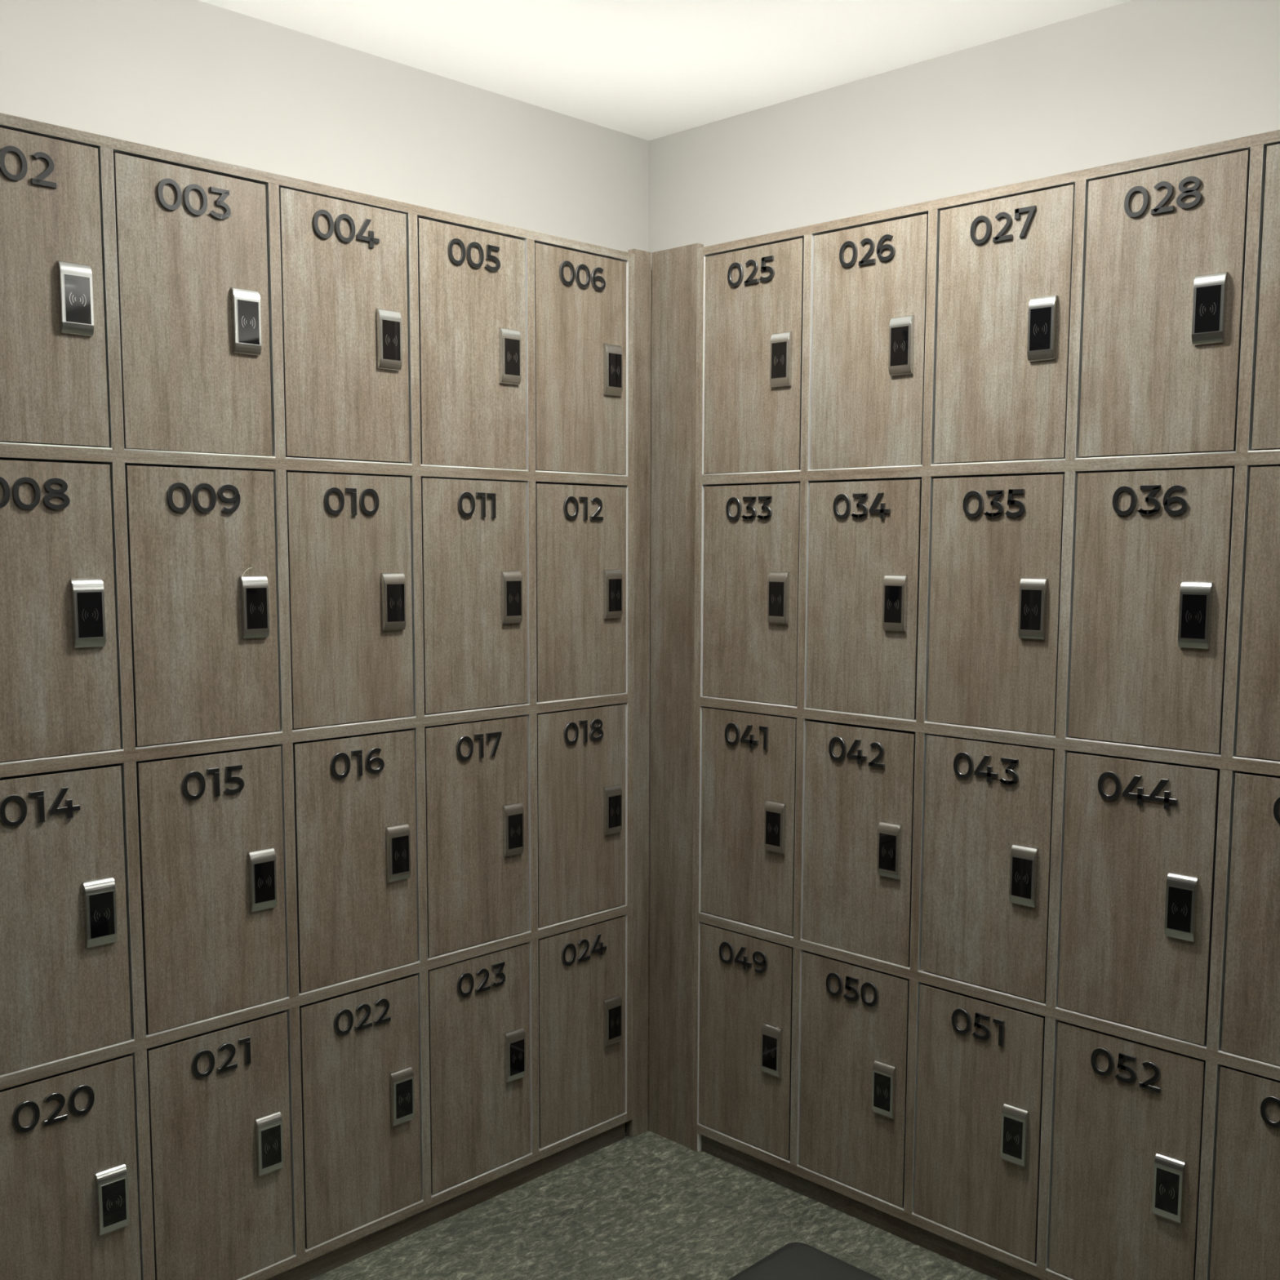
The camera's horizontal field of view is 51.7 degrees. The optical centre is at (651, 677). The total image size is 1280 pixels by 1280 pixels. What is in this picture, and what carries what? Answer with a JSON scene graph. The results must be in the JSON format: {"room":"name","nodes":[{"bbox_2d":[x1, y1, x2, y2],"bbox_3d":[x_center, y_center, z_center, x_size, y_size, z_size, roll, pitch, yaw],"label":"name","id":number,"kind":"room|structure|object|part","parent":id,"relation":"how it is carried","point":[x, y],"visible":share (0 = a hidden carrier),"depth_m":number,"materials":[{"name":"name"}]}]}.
{"room":"changing room","nodes":[
{"label":"changing room","id":0,"kind":"room"},
{"bbox_2d":[0,0,648,252],"bbox_3d":[-1.373,-0.061,2.203,0.100,2.390,4.000,6,8,44],"label":"wall","id":1,"kind":"structure","parent":0,"point":[194,77],"depth_m":2.71,"materials":[{"name":"white paint"}]},
{"bbox_2d":[310,1017,997,1279],"bbox_3d":[0.377,1.281,0.623,4.800,0.060,3.800,6,8,44],"label":"floor","id":2,"kind":"structure","parent":0,"point":[646,1206],"depth_m":2.50,"materials":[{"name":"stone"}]},
{"bbox_2d":[0,112,635,1279],"bbox_3d":[-0.787,0.112,2.389,0.494,1.891,1.641,6,8,44],"label":"frame","id":3,"kind":"object","parent":2,"relation":"on","point":[313,1263],"visible":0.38,"depth_m":2.30,"materials":[{"name":"brown wood"}]},
{"bbox_2d":[0,124,111,449],"bbox_3d":[-1.052,-0.565,2.011,0.471,0.437,0.252,6,8,44],"label":"locker","id":4,"kind":"object","parent":3,"relation":"on","point":[55,389],"visible":1,"depth_m":1.89,"materials":[{"name":"brown wood"}]},
{"bbox_3d":[-0.828,-0.546,1.905,0.001,0.066,0.037,6,8,44],"label":"reader panel","id":5,"kind":"part","parent":4,"relation":"part of","materials":[{"name":"black"}]},
{"bbox_2d":[0,457,123,764],"bbox_3d":[-1.054,-0.113,2.058,0.470,0.436,0.252,6,8,44],"label":"locker","id":6,"kind":"object","parent":3,"relation":"on","point":[60,689],"visible":1,"depth_m":1.93,"materials":[{"name":"brown wood"}]},
{"bbox_3d":[-0.830,-0.093,1.953,0.001,0.066,0.037,6,8,44],"label":"reader panel","id":7,"kind":"part","parent":6,"relation":"part of","materials":[{"name":"black"}]},
{"bbox_2d":[0,762,134,1077],"bbox_3d":[-1.055,0.341,2.105,0.471,0.440,0.252,6,8,44],"label":"locker","id":8,"kind":"object","parent":3,"relation":"on","point":[66,988],"visible":0.98,"depth_m":1.97,"materials":[{"name":"brown wood"}]},
{"bbox_3d":[-0.832,0.359,1.999,0.001,0.066,0.037,6,8,44],"label":"reader panel","id":9,"kind":"part","parent":8,"relation":"part of","materials":[{"name":"black"}]},
{"bbox_2d":[0,1052,143,1279],"bbox_3d":[-1.057,0.800,2.153,0.470,0.446,0.252,6,8,44],"label":"locker","id":10,"kind":"object","parent":3,"relation":"on","point":[70,1202],"visible":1,"depth_m":2.01,"materials":[{"name":"brown wood"}]},
{"bbox_3d":[-0.833,0.815,2.047,0.001,0.066,0.037,6,8,44],"label":"reader panel","id":11,"kind":"part","parent":10,"relation":"part of","materials":[{"name":"black"}]},
{"bbox_2d":[112,148,275,457],"bbox_3d":[-0.863,-0.584,2.204,0.470,0.437,0.252,6,8,44],"label":"locker","id":12,"kind":"object","parent":3,"relation":"on","point":[193,262],"visible":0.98,"depth_m":2.04,"materials":[{"name":"brown wood"}]},
{"bbox_3d":[-0.640,-0.565,2.098,0.001,0.066,0.037,6,8,44],"label":"reader panel","id":13,"kind":"part","parent":12,"relation":"part of","materials":[{"name":"black"}]},
{"bbox_2d":[124,462,282,749],"bbox_3d":[-0.865,-0.132,2.251,0.470,0.436,0.252,6,8,44],"label":"locker","id":14,"kind":"object","parent":3,"relation":"on","point":[206,647],"visible":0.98,"depth_m":2.09,"materials":[{"name":"brown wood"}]},
{"bbox_3d":[-0.641,-0.113,2.146,0.001,0.066,0.037,6,8,44],"label":"reader panel","id":15,"kind":"part","parent":14,"relation":"part of","materials":[{"name":"black"}]},
{"bbox_2d":[135,743,289,1037],"bbox_3d":[-0.866,0.322,2.298,0.471,0.440,0.252,6,8,44],"label":"locker","id":16,"kind":"object","parent":3,"relation":"on","point":[211,825],"visible":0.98,"depth_m":2.14,"materials":[{"name":"brown wood"}]},
{"bbox_3d":[-0.642,0.339,2.193,0.001,0.066,0.037,6,8,44],"label":"reader panel","id":17,"kind":"part","parent":16,"relation":"part of","materials":[{"name":"black"}]},
{"bbox_2d":[146,1008,296,1279],"bbox_3d":[-0.868,0.780,2.346,0.471,0.446,0.252,6,8,44],"label":"locker","id":18,"kind":"object","parent":3,"relation":"on","point":[220,1100],"visible":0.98,"depth_m":2.19,"materials":[{"name":"brown wood"}]},
{"bbox_3d":[-0.645,0.795,2.239,0.001,0.066,0.037,6,8,44],"label":"reader panel","id":19,"kind":"part","parent":18,"relation":"part of","materials":[{"name":"black"}]},
{"bbox_2d":[0,906,626,1089],"bbox_3d":[-0.786,0.538,2.432,0.488,0.018,1.605,6,8,44],"label":"shelf","id":20,"kind":"object","parent":3,"relation":"attached to","point":[140,1043],"depth_m":2.26,"materials":[{"name":"brown wood"}]},
{"bbox_2d":[0,693,627,777],"bbox_3d":[-0.785,0.083,2.384,0.488,0.018,1.605,6,8,44],"label":"shelf","id":21,"kind":"object","parent":3,"relation":"attached to","point":[130,755],"depth_m":2.21,"materials":[{"name":"brown wood"}]},
{"bbox_2d":[0,444,627,485],"bbox_3d":[-0.783,-0.369,2.337,0.488,0.018,1.605,6,8,44],"label":"shelf","id":22,"kind":"object","parent":3,"relation":"attached to","point":[117,455],"depth_m":2.17,"materials":[{"name":"brown wood"}]},
{"bbox_3d":[-0.781,-0.821,2.290,0.488,0.016,1.605,6,8,44],"label":"panel","id":23,"kind":"part","parent":3,"relation":"part of","materials":[{"name":"brown wood"}]},
{"bbox_2d":[278,184,412,465],"bbox_3d":[-0.674,-0.604,2.397,0.470,0.437,0.252,6,8,44],"label":"locker","id":24,"kind":"object","parent":3,"relation":"on","point":[345,269],"visible":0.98,"depth_m":2.24,"materials":[{"name":"brown wood"}]},
{"bbox_3d":[-0.451,-0.585,2.291,0.001,0.066,0.037,6,8,44],"label":"reader panel","id":25,"kind":"part","parent":24,"relation":"part of","materials":[{"name":"black"}]},
{"bbox_2d":[285,470,416,732],"bbox_3d":[-0.676,-0.151,2.444,0.471,0.436,0.252,6,8,44],"label":"locker","id":26,"kind":"object","parent":3,"relation":"on","point":[350,543],"visible":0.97,"depth_m":2.28,"materials":[{"name":"brown wood"}]},
{"bbox_3d":[-0.453,-0.132,2.338,0.001,0.066,0.037,6,8,44],"label":"reader panel","id":27,"kind":"part","parent":26,"relation":"part of","materials":[{"name":"black"}]},
{"bbox_2d":[292,728,419,995],"bbox_3d":[-0.677,0.302,2.491,0.471,0.440,0.252,6,8,44],"label":"locker","id":28,"kind":"object","parent":3,"relation":"on","point":[355,797],"visible":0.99,"depth_m":2.33,"materials":[{"name":"brown wood"}]},
{"bbox_3d":[-0.454,0.320,2.385,0.001,0.066,0.037,6,8,44],"label":"reader panel","id":29,"kind":"part","parent":28,"relation":"part of","materials":[{"name":"black"}]},
{"bbox_2d":[298,972,423,1252],"bbox_3d":[-0.679,0.761,2.539,0.471,0.446,0.252,6,8,44],"label":"locker","id":30,"kind":"object","parent":3,"relation":"on","point":[361,1049],"visible":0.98,"depth_m":2.38,"materials":[{"name":"brown wood"}]},
{"bbox_3d":[-0.455,0.776,2.433,0.001,0.066,0.037,6,8,44],"label":"reader panel","id":31,"kind":"part","parent":30,"relation":"part of","materials":[{"name":"black"}]},
{"bbox_3d":[-0.788,1.000,2.480,0.488,0.018,1.605,6,8,44],"label":"panel","id":32,"kind":"part","parent":3,"relation":"part of","materials":[{"name":"brown wood"}]},
{"bbox_2d":[417,214,528,471],"bbox_3d":[-0.485,-0.623,2.589,0.471,0.437,0.252,6,8,44],"label":"locker","id":33,"kind":"object","parent":3,"relation":"on","point":[473,281],"visible":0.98,"depth_m":2.43,"materials":[{"name":"brown wood"}]},
{"bbox_3d":[-0.262,-0.603,2.483,0.001,0.066,0.037,6,8,44],"label":"reader panel","id":34,"kind":"part","parent":33,"relation":"part of","materials":[{"name":"black"}]},
{"bbox_2d":[420,475,529,716],"bbox_3d":[-0.487,-0.171,2.636,0.471,0.436,0.252,6,8,44],"label":"locker","id":35,"kind":"object","parent":3,"relation":"on","point":[475,531],"visible":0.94,"depth_m":2.48,"materials":[{"name":"brown wood"}]},
{"bbox_3d":[-0.264,-0.152,2.531,0.001,0.066,0.037,6,8,44],"label":"reader panel","id":36,"kind":"part","parent":35,"relation":"part of","materials":[{"name":"black"}]},
{"bbox_2d":[424,714,531,960],"bbox_3d":[-0.488,0.283,2.684,0.471,0.440,0.252,6,8,44],"label":"locker","id":37,"kind":"object","parent":3,"relation":"on","point":[477,790],"visible":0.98,"depth_m":2.52,"materials":[{"name":"brown wood"}]},
{"bbox_3d":[-0.265,0.300,2.577,0.001,0.066,0.037,6,8,44],"label":"reader panel","id":38,"kind":"part","parent":37,"relation":"part of","materials":[{"name":"black"}]},
{"bbox_2d":[427,941,532,1197],"bbox_3d":[-0.490,0.741,2.732,0.470,0.446,0.252,6,8,44],"label":"locker","id":39,"kind":"object","parent":3,"relation":"on","point":[480,1006],"visible":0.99,"depth_m":2.57,"materials":[{"name":"brown wood"}]},
{"bbox_3d":[-0.267,0.755,2.626,0.001,0.066,0.037,6,8,44],"label":"reader panel","id":40,"kind":"part","parent":39,"relation":"part of","materials":[{"name":"black"}]},
{"bbox_2d":[533,240,628,476],"bbox_3d":[-0.296,-0.642,2.782,0.471,0.437,0.252,6,8,44],"label":"locker","id":41,"kind":"object","parent":3,"relation":"on","point":[581,297],"visible":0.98,"depth_m":2.62,"materials":[{"name":"brown wood"}]},
{"bbox_3d":[-0.074,-0.623,2.676,0.001,0.066,0.037,6,8,44],"label":"reader panel","id":42,"kind":"part","parent":41,"relation":"part of","materials":[{"name":"black"}]},
{"bbox_2d":[535,480,627,704],"bbox_3d":[-0.298,-0.190,2.829,0.471,0.436,0.252,6,8,44],"label":"locker","id":43,"kind":"object","parent":3,"relation":"on","point":[581,529],"visible":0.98,"depth_m":2.67,"materials":[{"name":"brown wood"}]},
{"bbox_3d":[-0.075,-0.170,2.724,0.001,0.066,0.037,6,8,44],"label":"reader panel","id":44,"kind":"part","parent":43,"relation":"part of","materials":[{"name":"black"}]},
{"bbox_2d":[536,702,627,930],"bbox_3d":[-0.300,0.263,2.877,0.471,0.440,0.252,6,8,44],"label":"locker","id":45,"kind":"object","parent":3,"relation":"on","point":[582,753],"visible":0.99,"depth_m":2.72,"materials":[{"name":"brown wood"}]},
{"bbox_3d":[-0.077,0.281,2.770,0.001,0.066,0.037,6,8,44],"label":"reader panel","id":46,"kind":"part","parent":45,"relation":"part of","materials":[{"name":"black"}]},
{"bbox_2d":[537,914,626,1151],"bbox_3d":[-0.301,0.722,2.924,0.471,0.446,0.252,6,8,44],"label":"locker","id":47,"kind":"object","parent":3,"relation":"on","point":[582,971],"visible":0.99,"depth_m":2.77,"materials":[{"name":"brown wood"}]},
{"bbox_3d":[-0.078,0.736,2.818,0.001,0.066,0.037,6,8,44],"label":"reader panel","id":48,"kind":"part","parent":47,"relation":"part of","materials":[{"name":"black"}]},
{"bbox_3d":[-0.218,0.032,2.963,0.488,1.848,0.018,6,8,44],"label":"panel","id":49,"kind":"part","parent":3,"relation":"part of","materials":[{"name":"brown wood"}]},
{"bbox_2d":[626,243,703,1148],"bbox_3d":[0.021,0.034,3.121,0.617,1.902,0.540,6,8,44],"label":"cabinet filler","id":50,"kind":"object","parent":2,"relation":"on","point":[665,281],"visible":0.66,"depth_m":2.80,"materials":[{"name":"brown wood"}]},
{"bbox_3d":[-0.028,0.064,2.828,0.018,1.902,0.050,6,8,44],"label":"filler panel","id":51,"kind":"part","parent":50,"relation":"part of","materials":[{"name":"brown wood"}]},
{"bbox_2d":[728,1242,883,1279],"bbox_3d":[0.428,0.983,1.004,1.300,0.455,0.620,6,8,44],"label":"bench","id":52,"kind":"object","parent":2,"relation":"on","point":[793,1260],"visible":1,"depth_m":1.57,"materials":[{"name":"black fabric"}]},
{"bbox_2d":[690,129,1279,1279],"bbox_3d":[0.847,0.121,2.358,1.637,1.891,0.494,6,8,44],"label":"frame","id":53,"kind":"object","parent":2,"relation":"on","point":[995,1264],"visible":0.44,"depth_m":2.29,"materials":[{"name":"brown wood"}]},
{"bbox_3d":[0.265,0.061,2.918,0.018,1.891,0.488,6,8,44],"label":"panel","id":54,"kind":"part","parent":53,"relation":"part of","materials":[{"name":"brown wood"}]},
{"bbox_2d":[697,921,793,1163],"bbox_3d":[0.346,0.729,2.878,0.252,0.446,0.471,6,8,44],"label":"locker","id":55,"kind":"object","parent":53,"relation":"on","point":[745,981],"visible":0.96,"depth_m":2.71,"materials":[{"name":"brown wood"}]},
{"bbox_3d":[0.238,0.754,2.657,0.037,0.066,0.001,6,8,44],"label":"reader panel","id":56,"kind":"part","parent":55,"relation":"part of","materials":[{"name":"black"}]},
{"bbox_2d":[698,706,796,938],"bbox_3d":[0.348,0.271,2.831,0.252,0.440,0.471,6,8,44],"label":"locker","id":57,"kind":"object","parent":53,"relation":"on","point":[748,759],"visible":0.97,"depth_m":2.67,"materials":[{"name":"brown wood"}]},
{"bbox_3d":[0.241,0.298,2.609,0.037,0.066,0.001,6,8,44],"label":"reader panel","id":58,"kind":"part","parent":57,"relation":"part of","materials":[{"name":"black"}]},
{"bbox_2d":[700,480,800,708],"bbox_3d":[0.350,-0.183,2.784,0.252,0.436,0.470,6,8,44],"label":"locker","id":59,"kind":"object","parent":53,"relation":"on","point":[750,535],"visible":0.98,"depth_m":2.62,"materials":[{"name":"brown wood"}]},
{"bbox_3d":[0.243,-0.153,2.562,0.037,0.066,0.001,6,8,44],"label":"reader panel","id":60,"kind":"part","parent":59,"relation":"part of","materials":[{"name":"black"}]},
{"bbox_2d":[702,235,804,475],"bbox_3d":[0.351,-0.635,2.736,0.252,0.437,0.471,6,8,44],"label":"locker","id":61,"kind":"object","parent":53,"relation":"on","point":[753,320],"visible":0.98,"depth_m":2.57,"materials":[{"name":"brown wood"}]},
{"bbox_3d":[0.244,-0.605,2.515,0.037,0.066,0.001,6,8,44],"label":"reader panel","id":62,"kind":"part","parent":61,"relation":"part of","materials":[{"name":"black"}]},
{"bbox_2d":[796,949,909,1210],"bbox_3d":[0.539,0.749,2.691,0.252,0.446,0.471,6,8,44],"label":"locker","id":63,"kind":"object","parent":53,"relation":"on","point":[854,1019],"visible":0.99,"depth_m":2.53,"materials":[{"name":"brown wood"}]},
{"bbox_3d":[0.432,0.775,2.469,0.037,0.066,0.001,6,8,44],"label":"reader panel","id":64,"kind":"part","parent":63,"relation":"part of","materials":[{"name":"black"}]},
{"bbox_2d":[800,718,915,969],"bbox_3d":[0.541,0.291,2.643,0.252,0.440,0.471,6,8,44],"label":"locker","id":65,"kind":"object","parent":53,"relation":"on","point":[858,789],"visible":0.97,"depth_m":2.48,"materials":[{"name":"brown wood"}]},
{"bbox_3d":[0.434,0.320,2.422,0.037,0.066,0.001,6,8,44],"label":"reader panel","id":66,"kind":"part","parent":65,"relation":"part of","materials":[{"name":"black"}]},
{"bbox_2d":[804,476,922,721],"bbox_3d":[0.543,-0.163,2.596,0.252,0.436,0.471,6,8,44],"label":"locker","id":67,"kind":"object","parent":53,"relation":"on","point":[864,535],"visible":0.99,"depth_m":2.43,"materials":[{"name":"brown wood"}]},
{"bbox_3d":[0.435,-0.132,2.375,0.037,0.066,0.001,6,8,44],"label":"reader panel","id":68,"kind":"part","parent":67,"relation":"part of","materials":[{"name":"black"}]},
{"bbox_2d":[808,210,928,471],"bbox_3d":[0.544,-0.615,2.549,0.252,0.437,0.471,6,8,44],"label":"locker","id":69,"kind":"object","parent":53,"relation":"on","point":[868,280],"visible":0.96,"depth_m":2.39,"materials":[{"name":"brown wood"}]},
{"bbox_3d":[0.438,-0.585,2.328,0.037,0.066,0.001,6,8,44],"label":"reader panel","id":70,"kind":"part","parent":69,"relation":"part of","materials":[{"name":"black"}]},
{"bbox_3d":[0.842,1.009,2.449,1.601,0.018,0.488,6,8,44],"label":"panel","id":71,"kind":"part","parent":53,"relation":"part of","materials":[{"name":"brown wood"}]},
{"bbox_2d":[911,981,1045,1266],"bbox_3d":[0.732,0.770,2.504,0.252,0.446,0.471,6,8,44],"label":"locker","id":72,"kind":"object","parent":53,"relation":"on","point":[980,1063],"visible":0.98,"depth_m":2.34,"materials":[{"name":"brown wood"}]},
{"bbox_3d":[0.625,0.795,2.282,0.037,0.066,0.001,6,8,44],"label":"reader panel","id":73,"kind":"part","parent":72,"relation":"part of","materials":[{"name":"black"}]},
{"bbox_2d":[917,733,1054,1005],"bbox_3d":[0.734,0.311,2.457,0.252,0.440,0.471,6,8,44],"label":"locker","id":74,"kind":"object","parent":53,"relation":"on","point":[987,812],"visible":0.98,"depth_m":2.29,"materials":[{"name":"brown wood"}]},
{"bbox_3d":[0.627,0.339,2.234,0.037,0.066,0.001,6,8,44],"label":"reader panel","id":75,"kind":"part","parent":74,"relation":"part of","materials":[{"name":"black"}]},
{"bbox_2d":[698,913,1279,1080],"bbox_3d":[0.843,0.547,2.400,1.601,0.018,0.488,6,8,44],"label":"shelf","id":76,"kind":"object","parent":53,"relation":"attached to","point":[1211,1055],"depth_m":2.26,"materials":[{"name":"brown wood"}]},
{"bbox_2d":[700,697,1279,776],"bbox_3d":[0.845,0.092,2.353,1.601,0.018,0.488,6,8,44],"label":"shelf","id":77,"kind":"object","parent":53,"relation":"attached to","point":[1226,763],"depth_m":2.23,"materials":[{"name":"brown wood"}]},
{"bbox_2d":[702,451,1279,484],"bbox_3d":[0.847,-0.360,2.306,1.601,0.018,0.488,6,8,44],"label":"shelf","id":78,"kind":"object","parent":53,"relation":"attached to","point":[1241,460],"depth_m":2.19,"materials":[{"name":"brown wood"}]},
{"bbox_3d":[0.848,-0.811,2.259,1.601,0.016,0.488,6,8,44],"label":"panel","id":79,"kind":"part","parent":53,"relation":"part of","materials":[{"name":"brown wood"}]},
{"bbox_2d":[924,471,1065,737],"bbox_3d":[0.736,-0.143,2.409,0.252,0.436,0.470,6,8,44],"label":"locker","id":80,"kind":"object","parent":53,"relation":"on","point":[995,553],"visible":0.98,"depth_m":2.25,"materials":[{"name":"brown wood"}]},
{"bbox_3d":[0.629,-0.112,2.188,0.037,0.066,0.001,6,8,44],"label":"reader panel","id":81,"kind":"part","parent":80,"relation":"part of","materials":[{"name":"black"}]},
{"bbox_2d":[930,181,1075,466],"bbox_3d":[0.738,-0.595,2.362,0.252,0.437,0.470,6,8,44],"label":"locker","id":82,"kind":"object","parent":53,"relation":"on","point":[1004,264],"visible":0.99,"depth_m":2.20,"materials":[{"name":"brown wood"}]},
{"bbox_3d":[0.631,-0.565,2.141,0.037,0.066,0.001,6,8,44],"label":"reader panel","id":83,"kind":"part","parent":82,"relation":"part of","materials":[{"name":"black"}]},
{"bbox_2d":[1045,1018,1205,1279],"bbox_3d":[0.926,0.790,2.317,0.252,0.446,0.470,6,8,44],"label":"locker","id":84,"kind":"object","parent":53,"relation":"on","point":[1126,1125],"visible":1,"depth_m":2.16,"materials":[{"name":"brown wood"}]},
{"bbox_3d":[0.819,0.815,2.095,0.037,0.066,0.001,6,8,44],"label":"reader panel","id":85,"kind":"part","parent":84,"relation":"part of","materials":[{"name":"black plastic"}]},
{"bbox_2d":[1055,750,1220,1048],"bbox_3d":[0.927,0.331,2.269,0.252,0.440,0.471,6,8,44],"label":"locker","id":86,"kind":"object","parent":53,"relation":"on","point":[1139,837],"visible":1,"depth_m":2.10,"materials":[{"name":"brown wood"}]},
{"bbox_3d":[0.820,0.359,2.048,0.037,0.066,0.001,6,8,44],"label":"reader panel","id":87,"kind":"part","parent":86,"relation":"part of","materials":[{"name":"black"}]},
{"bbox_2d":[1065,465,1235,756],"bbox_3d":[0.929,-0.122,2.222,0.252,0.436,0.470,6,8,44],"label":"locker","id":88,"kind":"object","parent":53,"relation":"on","point":[1150,568],"visible":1,"depth_m":2.06,"materials":[{"name":"brown wood"}]},
{"bbox_3d":[0.822,-0.093,2.001,0.037,0.066,0.001,6,8,44],"label":"reader panel","id":89,"kind":"part","parent":88,"relation":"part of","materials":[{"name":"black"}]},
{"bbox_2d":[1075,146,1250,459],"bbox_3d":[0.931,-0.575,2.175,0.252,0.437,0.471,6,8,44],"label":"locker","id":90,"kind":"object","parent":53,"relation":"on","point":[1164,254],"visible":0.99,"depth_m":2.01,"materials":[{"name":"brown wood"}]},
{"bbox_3d":[0.824,-0.545,1.953,0.037,0.066,0.001,6,8,44],"label":"reader panel","id":91,"kind":"part","parent":90,"relation":"part of","materials":[{"name":"black"}]},
{"bbox_2d":[1206,1063,1279,1279],"bbox_3d":[1.119,0.810,2.130,0.252,0.446,0.471,6,8,44],"label":"locker","id":92,"kind":"object","parent":53,"relation":"on","point":[1244,1239],"visible":1,"depth_m":2.02,"materials":[{"name":"brown wood"}]},
{"bbox_2d":[1217,770,1279,1068],"bbox_3d":[1.120,0.351,2.082,0.252,0.440,0.471,6,8,44],"label":"locker","id":93,"kind":"object","parent":53,"relation":"on","point":[1249,1028],"visible":1,"depth_m":1.98,"materials":[{"name":"brown wood"}]},
{"bbox_2d":[1232,463,1279,764],"bbox_3d":[1.122,-0.102,2.035,0.252,0.436,0.471,6,8,44],"label":"locker","id":94,"kind":"object","parent":53,"relation":"on","point":[1256,733],"visible":1,"depth_m":1.94,"materials":[{"name":"brown wood"}]},
{"bbox_2d":[1248,141,1279,452],"bbox_3d":[1.124,-0.554,1.988,0.252,0.437,0.470,6,8,44],"label":"locker","id":95,"kind":"object","parent":53,"relation":"on","point":[1264,406],"visible":1,"depth_m":1.91,"materials":[{"name":"brown wood"}]},
{"bbox_2d":[198,0,1133,140],"bbox_3d":[0.386,-1.106,0.375,5.000,0.080,4.000,6,8,44],"label":"ceiling","id":96,"kind":"structure","parent":0,"point":[645,69],"depth_m":2.72,"materials":[{"name":"white paint"}]},
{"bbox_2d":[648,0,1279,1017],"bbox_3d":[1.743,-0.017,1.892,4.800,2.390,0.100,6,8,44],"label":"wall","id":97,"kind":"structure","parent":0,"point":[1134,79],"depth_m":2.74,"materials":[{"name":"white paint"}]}
]}

